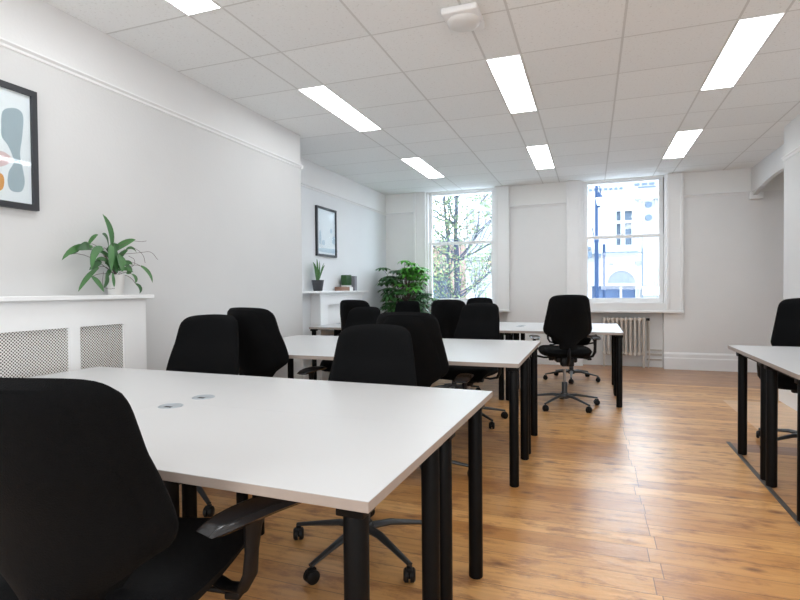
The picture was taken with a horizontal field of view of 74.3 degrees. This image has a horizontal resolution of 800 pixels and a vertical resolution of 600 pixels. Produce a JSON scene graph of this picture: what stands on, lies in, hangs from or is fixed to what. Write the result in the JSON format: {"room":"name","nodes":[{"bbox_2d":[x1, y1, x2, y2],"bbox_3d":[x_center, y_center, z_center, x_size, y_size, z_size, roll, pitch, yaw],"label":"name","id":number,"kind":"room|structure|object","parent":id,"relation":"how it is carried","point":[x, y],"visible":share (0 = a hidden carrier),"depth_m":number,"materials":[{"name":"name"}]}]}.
{"room":"open-plan office","nodes":[
{"label":"open-plan office","id":0,"kind":"room"},
{"bbox_2d":[0,0,302,378],"bbox_3d":[-2.607,-0.238,2.111,0.700,2.760,7.400,0,1,20],"label":"wall","id":1,"kind":"structure","parent":0,"point":[220,217],"depth_m":3.59,"materials":[{"name":"white paint"}]},
{"bbox_2d":[0,79,39,210],"bbox_3d":[-2.051,-0.790,2.577,0.028,0.635,0.558,0,1,20],"label":"framed print","id":2,"kind":"object","parent":1,"relation":"attached to","point":[19,161],"visible":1,"depth_m":2.75,"materials":[{"name":"paper"}]},
{"bbox_2d":[0,37,302,168],"bbox_3d":[-2.274,-1.295,1.966,0.027,0.042,7.400,0,1,20],"label":"trim","id":3,"kind":"structure","parent":1,"relation":"attached to","point":[5,43],"depth_m":3.38,"materials":[{"name":"white paint"}]},
{"bbox_2d":[301,157,386,366],"bbox_3d":[-0.953,-0.354,7.328,0.250,2.760,3.540,0,1,20],"label":"wall","id":4,"kind":"structure","parent":0,"point":[361,232],"depth_m":7.46,"materials":[{"name":"white paint"}]},
{"bbox_2d":[303,365,311,378],"bbox_3d":[-0.811,0.905,7.306,0.028,0.240,3.540,0,1,20],"label":"baseboard","id":5,"kind":"structure","parent":4,"relation":"attached to","point":[307,375],"depth_m":6.41,"materials":[{"name":"white paint"}]},
{"bbox_2d":[315,205,337,257],"bbox_3d":[-0.953,-0.884,6.923,0.028,0.635,0.601,0,1,20],"label":"framed poster","id":6,"kind":"object","parent":4,"relation":"attached to","point":[325,218],"visible":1,"depth_m":6.88,"materials":[{"name":"paper"}]},
{"bbox_2d":[301,182,386,215],"bbox_3d":[-0.832,-1.410,7.261,0.027,0.042,3.540,0,1,20],"label":"trim","id":7,"kind":"structure","parent":4,"relation":"attached to","point":[302,184],"depth_m":7.27,"materials":[{"name":"white paint"}]},
{"bbox_2d":[43,0,799,194],"bbox_3d":[0.865,-1.722,2.786,6.870,0.120,11.500,0,1,20],"label":"ceiling","id":8,"kind":"structure","parent":0,"point":[613,83],"depth_m":3.97,"materials":[{"name":"tile"}]},
{"bbox_2d":[165,0,221,15],"bbox_3d":[-1.319,-1.633,2.446,0.237,0.006,1.204,0,1,20],"label":"recessed light","id":9,"kind":"object","parent":8,"relation":"in","point":[189,7],"visible":1,"depth_m":2.95,"materials":[{"name":"white paint"}]},
{"bbox_2d":[297,85,381,131],"bbox_3d":[-0.498,-1.685,4.709,0.237,0.006,1.204,0,1,20],"label":"recessed light","id":10,"kind":"object","parent":8,"relation":"in","point":[322,95],"visible":1,"depth_m":4.61,"materials":[{"name":"white paint"}]},
{"bbox_2d":[401,157,444,177],"bbox_3d":[0.323,-1.736,6.972,0.237,0.006,1.204,0,1,20],"label":"recessed light","id":11,"kind":"object","parent":8,"relation":"in","point":[417,163],"visible":1,"depth_m":6.90,"materials":[{"name":"white paint"}]},
{"bbox_2d":[441,2,484,33],"bbox_3d":[0.372,-1.631,3.084,0.210,0.066,0.260,0,1,20],"label":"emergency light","id":12,"kind":"object","parent":8,"relation":"attached to","point":[466,17],"visible":1,"depth_m":3.02,"materials":[{"name":"white paint"}]},
{"bbox_2d":[486,54,536,113],"bbox_3d":[0.912,-1.687,4.198,0.237,0.006,1.204,0,1,20],"label":"recessed light","id":13,"kind":"object","parent":8,"relation":"in","point":[509,74],"visible":1,"depth_m":4.08,"materials":[{"name":"white paint"}]},
{"bbox_2d":[526,144,554,169],"bbox_3d":[1.733,-1.738,6.461,0.237,0.006,1.204,0,1,20],"label":"recessed light","id":14,"kind":"object","parent":8,"relation":"in","point":[540,155],"visible":1,"depth_m":6.38,"materials":[{"name":"white paint"}]},
{"bbox_2d":[662,129,702,158],"bbox_3d":[3.162,-1.740,5.942,0.237,0.006,1.204,0,1,20],"label":"recessed light","id":15,"kind":"object","parent":8,"relation":"in","point":[682,141],"visible":1,"depth_m":5.86,"materials":[{"name":"white paint"}]},
{"bbox_2d":[700,12,785,90],"bbox_3d":[2.341,-1.689,3.679,0.237,0.006,1.204,0,1,20],"label":"recessed light","id":16,"kind":"object","parent":8,"relation":"in","point":[748,35],"visible":1,"depth_m":3.55,"materials":[{"name":"white paint"}]},
{"bbox_2d":[179,364,799,599],"bbox_3d":[0.890,1.157,2.842,6.870,0.120,11.500,0,1,20],"label":"floor","id":17,"kind":"structure","parent":0,"point":[647,498],"depth_m":2.73,"materials":[{"name":"brown wood"}]},
{"bbox_2d":[0,294,153,377],"bbox_3d":[-2.114,0.563,2.248,0.130,1.143,2.640,0,1,20],"label":"radiator cover","id":18,"kind":"object","parent":17,"relation":"on","point":[40,335],"visible":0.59,"depth_m":2.93,"materials":[{"name":"white paint"}]},
{"bbox_2d":[0,294,153,301],"bbox_3d":[-2.119,0.004,2.237,0.130,0.025,2.640,0,1,20],"label":"shelf","id":19,"kind":"object","parent":18,"relation":"attached to","point":[78,298],"depth_m":2.97,"materials":[{"name":"white paint"}]},
{"bbox_2d":[62,215,157,294],"bbox_3d":[-1.743,-0.271,3.166,0.160,0.484,0.700,0,1,13],"label":"trailing plant","id":20,"kind":"object","parent":18,"relation":"on","point":[115,282],"visible":1,"depth_m":3.17,"materials":[{"name":"green plant"}]},
{"bbox_2d":[28,366,261,503],"bbox_3d":[-1.321,0.755,2.570,1.146,0.734,0.617,0,1,22],"label":"desk","id":21,"kind":"object","parent":17,"relation":"on","point":[159,385],"visible":0.14,"depth_m":2.54,"materials":[{"name":"white laminate"}]},
{"bbox_2d":[126,398,168,410],"bbox_3d":[-1.547,0.768,1.995,1.146,0.734,0.617,0,1,22],"label":"desk","id":22,"kind":"object","parent":17,"relation":"on","point":[136,404],"visible":0.02,"depth_m":2.03,"materials":[{"name":"white laminate"}]},
{"bbox_2d":[0,378,300,599],"bbox_3d":[-0.678,0.636,1.260,0.703,1.010,0.664,0,1,30],"label":"office chair","id":23,"kind":"object","parent":17,"relation":"on","point":[87,512],"visible":0.98,"depth_m":0.99,"materials":[{"name":"black fabric"}]},
{"bbox_2d":[166,314,238,516],"bbox_3d":[-1.198,0.604,2.995,0.681,1.016,0.698,0,1,6],"label":"office chair","id":24,"kind":"object","parent":17,"relation":"on","point":[208,343],"visible":0.28,"depth_m":3.19,"materials":[{"name":"black fabric"}]},
{"bbox_2d":[227,307,326,379],"bbox_3d":[-0.897,0.568,3.691,0.676,1.056,0.696,-1,1,-39],"label":"office chair","id":25,"kind":"object","parent":17,"relation":"on","point":[263,351],"visible":0.39,"depth_m":3.38,"materials":[{"name":"black fabric"}]},
{"bbox_2d":[133,402,451,599],"bbox_3d":[-0.480,0.767,1.574,1.146,0.734,0.617,0,1,22],"label":"desk","id":26,"kind":"object","parent":17,"relation":"on","point":[349,466],"visible":0.83,"depth_m":1.42,"materials":[{"name":"white laminate"}]},
{"bbox_2d":[285,343,335,361],"bbox_3d":[-0.813,0.724,3.918,1.139,0.734,0.659,0,1,20],"label":"desk","id":27,"kind":"object","parent":17,"relation":"on","point":[295,351],"visible":0.02,"depth_m":3.72,"materials":[{"name":"white laminate"}]},
{"bbox_2d":[282,335,338,378],"bbox_3d":[-0.574,0.710,4.576,1.139,0.734,0.739,0,1,20],"label":"desk","id":28,"kind":"object","parent":17,"relation":"on","point":[297,339],"visible":0.13,"depth_m":4.71,"materials":[{"name":"white laminate"}]},
{"bbox_2d":[309,323,340,379],"bbox_3d":[-0.418,0.674,6.349,1.139,0.734,0.679,0,1,20],"label":"desk","id":29,"kind":"object","parent":17,"relation":"on","point":[336,326],"visible":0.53,"depth_m":6.24,"materials":[{"name":"white laminate"}]},
{"bbox_2d":[169,377,492,599],"bbox_3d":[-0.254,0.754,2.148,1.146,0.734,0.617,0,1,22],"label":"desk","id":30,"kind":"object","parent":17,"relation":"on","point":[446,407],"visible":0.7,"depth_m":2.08,"materials":[{"name":"white laminate"}]},
{"bbox_2d":[302,291,368,380],"bbox_3d":[-0.901,0.459,6.823,0.190,1.153,2.090,0,1,20],"label":"mantelpiece","id":31,"kind":"object","parent":17,"relation":"on","point":[325,305],"visible":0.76,"depth_m":6.63,"materials":[{"name":"white paint"}]},
{"bbox_2d":[312,260,324,290],"bbox_3d":[-1.017,-0.311,6.543,0.152,0.399,0.232,-1,1,-3],"label":"snake plant","id":32,"kind":"object","parent":31,"relation":"on","point":[317,284],"visible":0.88,"depth_m":6.47,"materials":[{"name":"green plant"}]},
{"bbox_2d":[302,291,368,292],"bbox_3d":[-0.906,-0.105,6.812,0.190,0.025,2.090,0,1,20],"label":"shelf","id":33,"kind":"object","parent":31,"relation":"attached to","point":[302,291],"depth_m":6.73,"materials":[{"name":"white paint"}]},
{"bbox_2d":[335,287,349,290],"bbox_3d":[-0.786,-0.152,7.187,0.100,0.052,0.260,0,1,20],"label":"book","id":34,"kind":"object","parent":31,"relation":"on","point":[336,288],"visible":1,"depth_m":7.08,"materials":[{"name":"beige paper"}]},
{"bbox_2d":[341,275,351,286],"bbox_3d":[-0.739,-0.268,7.301,0.101,0.174,0.160,0,1,20],"label":"planter","id":35,"kind":"object","parent":34,"relation":"on","point":[346,280],"visible":1,"depth_m":7.24,"materials":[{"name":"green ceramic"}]},
{"bbox_2d":[351,276,356,290],"bbox_3d":[-0.688,-0.234,7.458,0.140,0.205,0.070,0,1,20],"label":"book","id":36,"kind":"object","parent":31,"relation":"on","point":[354,278],"visible":0.59,"depth_m":7.41,"materials":[{"name":"grey paper"}]},
{"bbox_2d":[320,307,380,371],"bbox_3d":[-0.443,0.569,5.096,0.664,0.992,0.697,-1,1,-42],"label":"office chair","id":37,"kind":"object","parent":17,"relation":"on","point":[357,315],"visible":0.12,"depth_m":5.33,"materials":[{"name":"black fabric"}]},
{"bbox_2d":[337,300,369,335],"bbox_3d":[-0.390,0.517,6.041,0.680,1.056,0.701,0,1,24],"label":"office chair","id":38,"kind":"object","parent":17,"relation":"on","point":[346,306],"visible":0.12,"depth_m":5.75,"materials":[{"name":"black fabric"}]},
{"bbox_2d":[293,324,421,584],"bbox_3d":[-0.173,0.622,2.377,0.681,0.986,0.705,0,1,9],"label":"office chair","id":39,"kind":"object","parent":17,"relation":"on","point":[366,353],"visible":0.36,"depth_m":2.57,"materials":[{"name":"black fabric"}]},
{"bbox_2d":[394,301,419,311],"bbox_3d":[0.055,0.516,7.473,0.675,0.996,0.697,-1,1,-41],"label":"office chair","id":40,"kind":"object","parent":17,"relation":"on","point":[402,306],"visible":0.16,"depth_m":7.73,"materials":[{"name":"black fabric"}]},
{"bbox_2d":[376,260,439,313],"bbox_3d":[0.126,0.192,8.295,1.085,1.612,0.863,0,1,7],"label":"bushy plant","id":41,"kind":"object","parent":17,"relation":"on","point":[410,274],"visible":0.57,"depth_m":8.16,"materials":[{"name":"green plant"}]},
{"bbox_2d":[376,312,473,474],"bbox_3d":[0.102,0.576,3.303,0.691,1.036,0.690,-2,2,-42],"label":"office chair","id":42,"kind":"object","parent":17,"relation":"on","point":[430,357],"visible":0.25,"depth_m":2.98,"materials":[{"name":"black fabric"}]},
{"bbox_2d":[431,299,480,389],"bbox_3d":[0.565,0.516,5.689,0.678,1.056,0.691,0,1,18],"label":"office chair","id":43,"kind":"object","parent":17,"relation":"on","point":[447,312],"visible":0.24,"depth_m":5.40,"materials":[{"name":"black fabric"}]},
{"bbox_2d":[441,303,507,428],"bbox_3d":[0.603,0.548,4.688,0.708,1.032,0.658,0,1,8],"label":"office chair","id":44,"kind":"object","parent":17,"relation":"on","point":[476,320],"visible":0.46,"depth_m":4.79,"materials":[{"name":"black fabric"}]},
{"bbox_2d":[466,297,492,303],"bbox_3d":[1.060,0.490,7.171,0.696,1.042,0.665,0,1,39],"label":"office chair","id":45,"kind":"object","parent":17,"relation":"on","point":[478,299],"visible":0.08,"depth_m":7.43,"materials":[{"name":"black fabric"}]},
{"bbox_2d":[445,348,530,487],"bbox_3d":[0.259,0.723,3.530,1.139,0.734,0.659,0,1,20],"label":"desk","id":46,"kind":"object","parent":17,"relation":"on","point":[515,361],"visible":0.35,"depth_m":3.21,"materials":[{"name":"white laminate"}]},
{"bbox_2d":[442,338,540,453],"bbox_3d":[0.497,0.708,4.187,1.139,0.734,0.739,0,1,20],"label":"desk","id":47,"kind":"object","parent":17,"relation":"on","point":[520,345],"visible":0.32,"depth_m":4.14,"materials":[{"name":"white laminate"}]},
{"bbox_2d":[499,326,511,399],"bbox_3d":[0.653,0.672,5.960,1.139,0.734,0.679,0,1,20],"label":"desk","id":48,"kind":"object","parent":17,"relation":"on","point":[502,328],"visible":0.13,"depth_m":5.49,"materials":[{"name":"white laminate"}]},
{"bbox_2d":[500,322,519,379],"bbox_3d":[0.885,0.657,6.599,1.139,0.734,0.679,0,1,20],"label":"desk","id":49,"kind":"object","parent":17,"relation":"on","point":[501,323],"visible":0.02,"depth_m":6.52,"materials":[{"name":"white laminate"}]},
{"bbox_2d":[504,326,623,407],"bbox_3d":[1.725,0.670,5.571,1.139,0.734,0.679,0,1,20],"label":"desk","id":50,"kind":"object","parent":17,"relation":"on","point":[618,334],"visible":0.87,"depth_m":5.33,"materials":[{"name":"white laminate"}]},
{"bbox_2d":[529,295,600,412],"bbox_3d":[1.641,0.494,5.171,0.697,1.102,0.667,-1,1,-20],"label":"office chair","id":51,"kind":"object","parent":17,"relation":"on","point":[567,321],"visible":0.94,"depth_m":4.93,"materials":[{"name":"black fabric"}]},
{"bbox_2d":[514,322,619,384],"bbox_3d":[1.957,0.656,6.210,1.139,0.734,0.679,0,1,20],"label":"desk","id":52,"kind":"object","parent":17,"relation":"on","point":[520,323],"visible":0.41,"depth_m":6.28,"materials":[{"name":"white laminate"}]},
{"bbox_2d":[543,335,600,383],"bbox_3d":[2.201,0.487,6.696,0.672,1.046,0.696,-1,1,-40],"label":"office chair","id":53,"kind":"object","parent":17,"relation":"on","point":[586,340],"visible":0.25,"depth_m":6.61,"materials":[{"name":"black plastic"}]},
{"bbox_2d":[602,317,649,367],"bbox_3d":[3.304,0.620,7.713,0.640,0.726,0.106,0,1,20],"label":"radiator","id":54,"kind":"object","parent":17,"relation":"on","point":[604,319],"visible":0.88,"depth_m":7.65,"materials":[{"name":"beige metal"}]},
{"bbox_2d":[726,441,799,525],"bbox_3d":[2.185,1.077,3.206,0.027,0.004,1.570,0,1,20],"label":"trim","id":55,"kind":"structure","parent":17,"relation":"on","point":[793,515],"depth_m":3.03,"materials":[{"name":"metal"}]},
{"bbox_2d":[728,345,799,480],"bbox_3d":[2.819,0.706,3.324,1.139,0.730,0.819,0,1,20],"label":"desk","id":56,"kind":"object","parent":17,"relation":"on","point":[755,353],"visible":0.77,"depth_m":3.55,"materials":[{"name":"white laminate"}]},
{"bbox_2d":[756,298,799,440],"bbox_3d":[2.909,0.526,3.732,0.680,1.071,0.706,0,1,37],"label":"office chair","id":57,"kind":"object","parent":17,"relation":"on","point":[786,329],"visible":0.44,"depth_m":3.96,"materials":[{"name":"black fabric"}]},
{"bbox_2d":[761,359,799,521],"bbox_3d":[2.577,0.721,2.656,1.139,0.730,0.599,0,1,20],"label":"desk","id":58,"kind":"object","parent":17,"relation":"on","point":[791,368],"visible":1,"depth_m":3.03,"materials":[{"name":"black metal"}]},
{"bbox_2d":[386,168,783,367],"bbox_3d":[2.751,-0.400,8.053,6.720,2.760,0.350,0,1,20],"label":"wall","id":59,"kind":"structure","parent":0,"point":[734,244],"depth_m":7.36,"materials":[{"name":"grey paint"}]},
{"bbox_2d":[386,212,412,215],"bbox_3d":[-0.006,-1.448,8.829,0.510,0.042,0.027,0,1,20],"label":"trim","id":60,"kind":"structure","parent":59,"relation":"attached to","point":[397,213],"depth_m":8.83,"materials":[{"name":"white paint"}]},
{"bbox_2d":[413,185,509,311],"bbox_3d":[1.002,-0.795,8.570,1.580,1.959,0.295,0,1,20],"label":"window","id":61,"kind":"structure","parent":59,"relation":"in","point":[423,243],"depth_m":8.37,"materials":[{"name":"white paint"}]},
{"bbox_2d":[509,202,565,207],"bbox_3d":[2.099,-1.451,8.065,0.850,0.042,0.027,0,1,20],"label":"trim","id":62,"kind":"structure","parent":59,"relation":"attached to","point":[558,203],"depth_m":8.06,"materials":[{"name":"white paint"}]},
{"bbox_2d":[537,350,582,365],"bbox_3d":[2.204,0.864,8.079,1.130,0.240,0.028,0,1,20],"label":"baseboard","id":63,"kind":"structure","parent":59,"relation":"attached to","point":[547,361],"depth_m":8.04,"materials":[{"name":"white paint"}]},
{"bbox_2d":[566,172,683,312],"bbox_3d":[3.267,-0.799,7.748,1.580,1.959,0.295,0,1,20],"label":"window","id":64,"kind":"structure","parent":59,"relation":"in","point":[671,242],"depth_m":7.59,"materials":[{"name":"white paint"}]},
{"bbox_2d":[647,321,661,360],"bbox_3d":[3.703,0.579,7.682,0.200,0.600,0.020,0,1,20],"label":"trim","id":65,"kind":"structure","parent":59,"relation":"attached to","point":[653,354],"depth_m":7.69,"materials":[{"name":"paint"}]},
{"bbox_2d":[664,352,756,372],"bbox_3d":[4.667,0.860,7.185,1.930,0.240,0.028,0,1,20],"label":"baseboard","id":66,"kind":"structure","parent":59,"relation":"attached to","point":[672,360],"depth_m":7.33,"materials":[{"name":"white paint"}]},
{"bbox_2d":[684,191,751,197],"bbox_3d":[4.351,-1.455,7.248,0.820,0.042,0.027,0,1,20],"label":"trim","id":67,"kind":"structure","parent":59,"relation":"attached to","point":[736,192],"depth_m":7.24,"materials":[{"name":"white paint"}]},
{"bbox_2d":[749,192,763,199],"bbox_3d":[4.767,-1.394,7.060,0.150,0.090,0.100,0,1,20],"label":"trim","id":68,"kind":"structure","parent":59,"relation":"attached to","point":[760,195],"depth_m":7.02,"materials":[{"name":"white paint"}]},
{"bbox_2d":[751,144,783,194],"bbox_3d":[4.419,-1.558,6.161,0.050,0.400,2.020,0,1,20],"label":"wall","id":69,"kind":"structure","parent":0,"point":[764,171],"depth_m":6.50,"materials":[{"name":"white paint"}]},
{"bbox_2d":[783,114,799,299],"bbox_3d":[2.992,-0.263,0.888,1.380,2.760,8.920,0,1,20],"label":"wall","id":70,"kind":"structure","parent":0,"point":[791,268],"depth_m":5.08,"materials":[{"name":"white paint"}]},
{"bbox_2d":[779,389,796,410],"bbox_3d":[2.346,0.997,1.166,0.028,0.240,8.950,0,1,20],"label":"baseboard","id":71,"kind":"structure","parent":70,"relation":"attached to","point":[787,397],"depth_m":5.11,"materials":[{"name":"white paint"}]},
{"bbox_2d":[781,145,799,160],"bbox_3d":[2.321,-1.318,1.107,0.027,0.042,8.920,0,1,20],"label":"trim","id":72,"kind":"structure","parent":70,"relation":"attached to","point":[797,149],"depth_m":5.05,"materials":[{"name":"white paint"}]},
{"label":"outside","id":73,"kind":"structure","parent":0,"visible":0},
{"bbox_3d":[15.612,3.540,43.010,120.000,0.300,68.660,0,1,20],"label":"ground","id":74,"kind":"structure","parent":73,"visible":0},
{"bbox_2d":[433,238,465,297],"bbox_3d":[0.702,0.298,28.613,8.000,7.000,0.550,0,1,20],"label":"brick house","id":75,"kind":"structure","parent":74,"relation":"on","point":[462,246],"depth_m":27.69,"materials":[{"name":"brick"}]},
{"bbox_2d":[433,193,491,298],"bbox_3d":[1.797,-1.038,14.204,5.373,10.215,5.079,-1,1,-22],"label":"street tree","id":76,"kind":"object","parent":74,"relation":"on","point":[448,286],"visible":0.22,"depth_m":13.83,"materials":[{"name":"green plant"}]},
{"bbox_2d":[464,181,658,297],"bbox_3d":[10.335,-0.512,19.690,16.000,8.800,0.720,0,1,20],"label":"stone building","id":77,"kind":"structure","parent":74,"relation":"on","point":[632,264],"depth_m":20.29,"materials":[{"name":"white stone"}]},
{"bbox_2d":[642,286,658,294],"bbox_3d":[9.358,-0.345,19.601,0.627,0.314,0.080,0,1,20],"label":"sign","id":78,"kind":"object","parent":77,"relation":"attached to","point":[654,290],"visible":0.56,"depth_m":19.58,"materials":[{"name":"white paint"}]},
{"bbox_2d":[592,185,602,297],"bbox_3d":[4.544,0.254,12.190,0.320,7.660,0.315,0,1,20],"label":"street lamp","id":79,"kind":"object","parent":74,"relation":"on","point":[598,197],"visible":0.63,"depth_m":12.13,"materials":[{"name":"blue metal"}]},
{"bbox_2d":[602,244,605,297],"bbox_3d":[4.922,1.358,12.716,0.100,5.425,0.098,0,1,20],"label":"sign post","id":80,"kind":"object","parent":74,"relation":"on","point":[603,253],"visible":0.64,"depth_m":12.65,"materials":[{"name":"blue metal"}]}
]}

